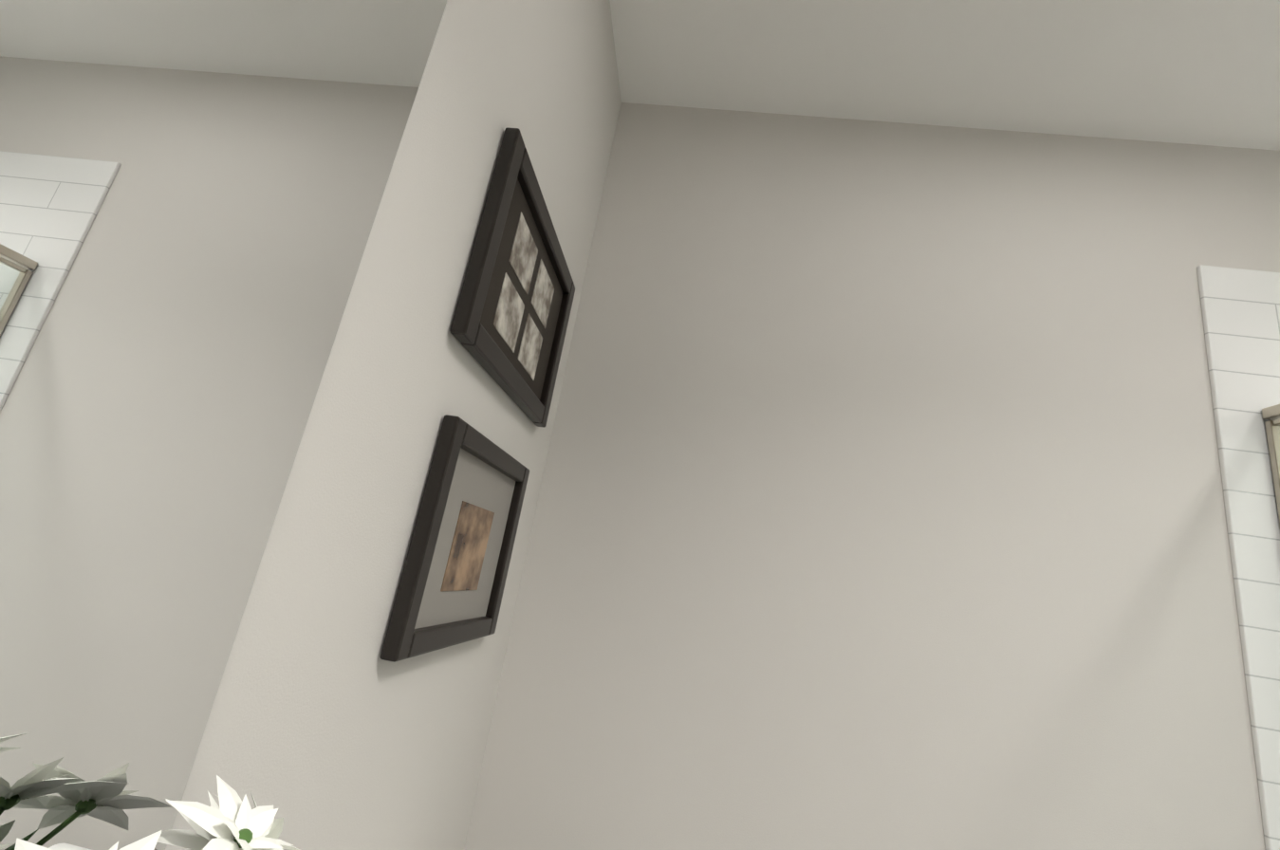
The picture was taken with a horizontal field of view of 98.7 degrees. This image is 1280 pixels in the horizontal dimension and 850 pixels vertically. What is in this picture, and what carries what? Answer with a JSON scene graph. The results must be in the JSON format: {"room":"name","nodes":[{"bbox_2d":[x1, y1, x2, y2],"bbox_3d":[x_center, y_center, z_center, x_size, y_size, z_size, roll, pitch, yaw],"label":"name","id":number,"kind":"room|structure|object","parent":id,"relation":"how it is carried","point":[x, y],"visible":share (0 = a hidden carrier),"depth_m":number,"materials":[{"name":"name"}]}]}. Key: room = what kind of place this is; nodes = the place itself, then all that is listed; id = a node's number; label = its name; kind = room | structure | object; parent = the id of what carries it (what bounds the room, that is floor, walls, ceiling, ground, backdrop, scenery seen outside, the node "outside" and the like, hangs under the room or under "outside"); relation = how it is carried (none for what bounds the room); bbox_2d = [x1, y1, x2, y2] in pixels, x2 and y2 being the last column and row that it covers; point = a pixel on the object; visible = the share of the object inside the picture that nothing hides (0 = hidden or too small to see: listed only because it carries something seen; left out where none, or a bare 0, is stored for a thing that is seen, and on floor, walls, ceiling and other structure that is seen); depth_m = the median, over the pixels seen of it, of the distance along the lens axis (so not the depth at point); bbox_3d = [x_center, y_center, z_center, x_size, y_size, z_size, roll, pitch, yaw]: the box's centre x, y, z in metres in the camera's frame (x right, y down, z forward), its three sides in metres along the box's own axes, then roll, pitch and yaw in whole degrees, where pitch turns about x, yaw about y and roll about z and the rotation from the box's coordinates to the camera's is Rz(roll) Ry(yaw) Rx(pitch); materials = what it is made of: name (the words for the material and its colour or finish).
{"room":"bathroom","nodes":[
{"label":"bathroom","id":0,"kind":"room"},
{"bbox_2d":[165,0,621,849],"bbox_3d":[-0.481,-0.240,-0.594,0.120,2.830,4.340,8,-15,6],"label":"wall","id":1,"kind":"structure","parent":0,"point":[326,727],"depth_m":0.73,"materials":[{"name":"white paint"}]},
{"bbox_2d":[0,0,447,849],"bbox_3d":[-0.359,-0.276,-0.141,0.006,1.147,1.445,8,-15,6],"label":"mirror","id":2,"kind":"object","parent":1,"relation":"attached to","point":[190,194],"visible":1,"depth_m":0.38,"materials":[{"name":"clear glass"}]},
{"bbox_2d":[380,414,529,662],"bbox_3d":[-0.294,0.205,0.970,0.025,0.345,0.410,8,-15,6],"label":"picture","id":3,"kind":"object","parent":1,"relation":"attached to","point":[453,580],"visible":1,"depth_m":0.90,"materials":[{"name":"black wood"}]},
{"bbox_2d":[440,500,495,592],"bbox_3d":[-0.299,0.217,0.967,0.002,0.145,0.160,8,-15,6],"label":"photo","id":4,"kind":"object","parent":3,"relation":"attached to","point":[464,562],"depth_m":0.96},
{"bbox_2d":[450,127,575,427],"bbox_3d":[-0.220,-0.240,1.092,0.025,0.370,0.510,8,-15,6],"label":"picture","id":5,"kind":"object","parent":1,"relation":"attached to","point":[509,326],"visible":1,"depth_m":1.00,"materials":[{"name":"black wood"}]},
{"bbox_2d":[492,272,525,352],"bbox_3d":[-0.238,-0.202,1.004,0.002,0.100,0.120,8,-15,6],"label":"photo","id":6,"kind":"object","parent":5,"relation":"attached to","point":[509,310],"depth_m":0.99},
{"bbox_2d":[508,211,538,295],"bbox_3d":[-0.218,-0.320,1.036,0.002,0.100,0.120,8,-15,6],"label":"photo","id":7,"kind":"object","parent":5,"relation":"on","point":[524,246],"depth_m":1.03},
{"bbox_2d":[517,312,543,380],"bbox_3d":[-0.228,-0.161,1.148,0.002,0.100,0.120,8,-15,6],"label":"photo","id":8,"kind":"object","parent":5,"relation":"attached to","point":[530,343],"depth_m":1.14},
{"bbox_2d":[530,259,555,329],"bbox_3d":[-0.208,-0.279,1.180,0.002,0.100,0.120,8,-15,6],"label":"photo","id":9,"kind":"object","parent":5,"relation":"on","point":[543,288],"depth_m":1.17},
{"bbox_2d":[463,102,1279,849],"bbox_3d":[1.069,0.530,1.277,2.740,2.830,0.120,8,-15,6],"label":"wall","id":10,"kind":"structure","parent":0,"point":[880,501],"depth_m":1.34,"materials":[{"name":"white paint"}]},
{"bbox_2d":[1196,264,1279,849],"bbox_3d":[1.772,0.804,1.081,1.000,2.430,0.012,8,-15,6],"label":"wall tile","id":11,"kind":"structure","parent":10,"relation":"attached to","point":[1240,308],"depth_m":1.30,"materials":[{"name":"white tile"}]},
{"bbox_2d":[609,0,1279,150],"bbox_3d":[1.102,-1.450,-0.360,2.860,0.100,4.340,8,-15,6],"label":"ceiling","id":12,"kind":"structure","parent":0,"point":[1202,72],"depth_m":1.45,"materials":[{"name":"white paint"}]},
{"bbox_3d":[0.636,1.340,-1.122,2.860,0.100,4.340,8,-15,6],"label":"floor","id":13,"kind":"structure","parent":0,"visible":0},
{"bbox_2d":[1261,404,1279,523],"bbox_3d":[1.703,0.786,0.309,0.946,2.040,1.483,8,-15,6],"label":"shower enclosure","id":14,"kind":"object","parent":13,"relation":"on","point":[1271,414],"visible":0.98,"depth_m":1.29,"materials":[{"name":"silver metal"}]},
{"bbox_3d":[-0.253,0.660,-0.756,0.602,1.103,2.312,8,-15,6],"label":"bathroom vanity","id":15,"kind":"object","parent":13,"relation":"on","visible":0},
{"bbox_2d":[14,775,300,849],"bbox_3d":[-0.305,0.394,0.303,0.172,0.334,0.296,8,-15,6],"label":"flowers","id":16,"kind":"object","parent":15,"relation":"on","point":[233,822],"visible":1,"depth_m":0.35,"materials":[{"name":"white plant"}]}
]}

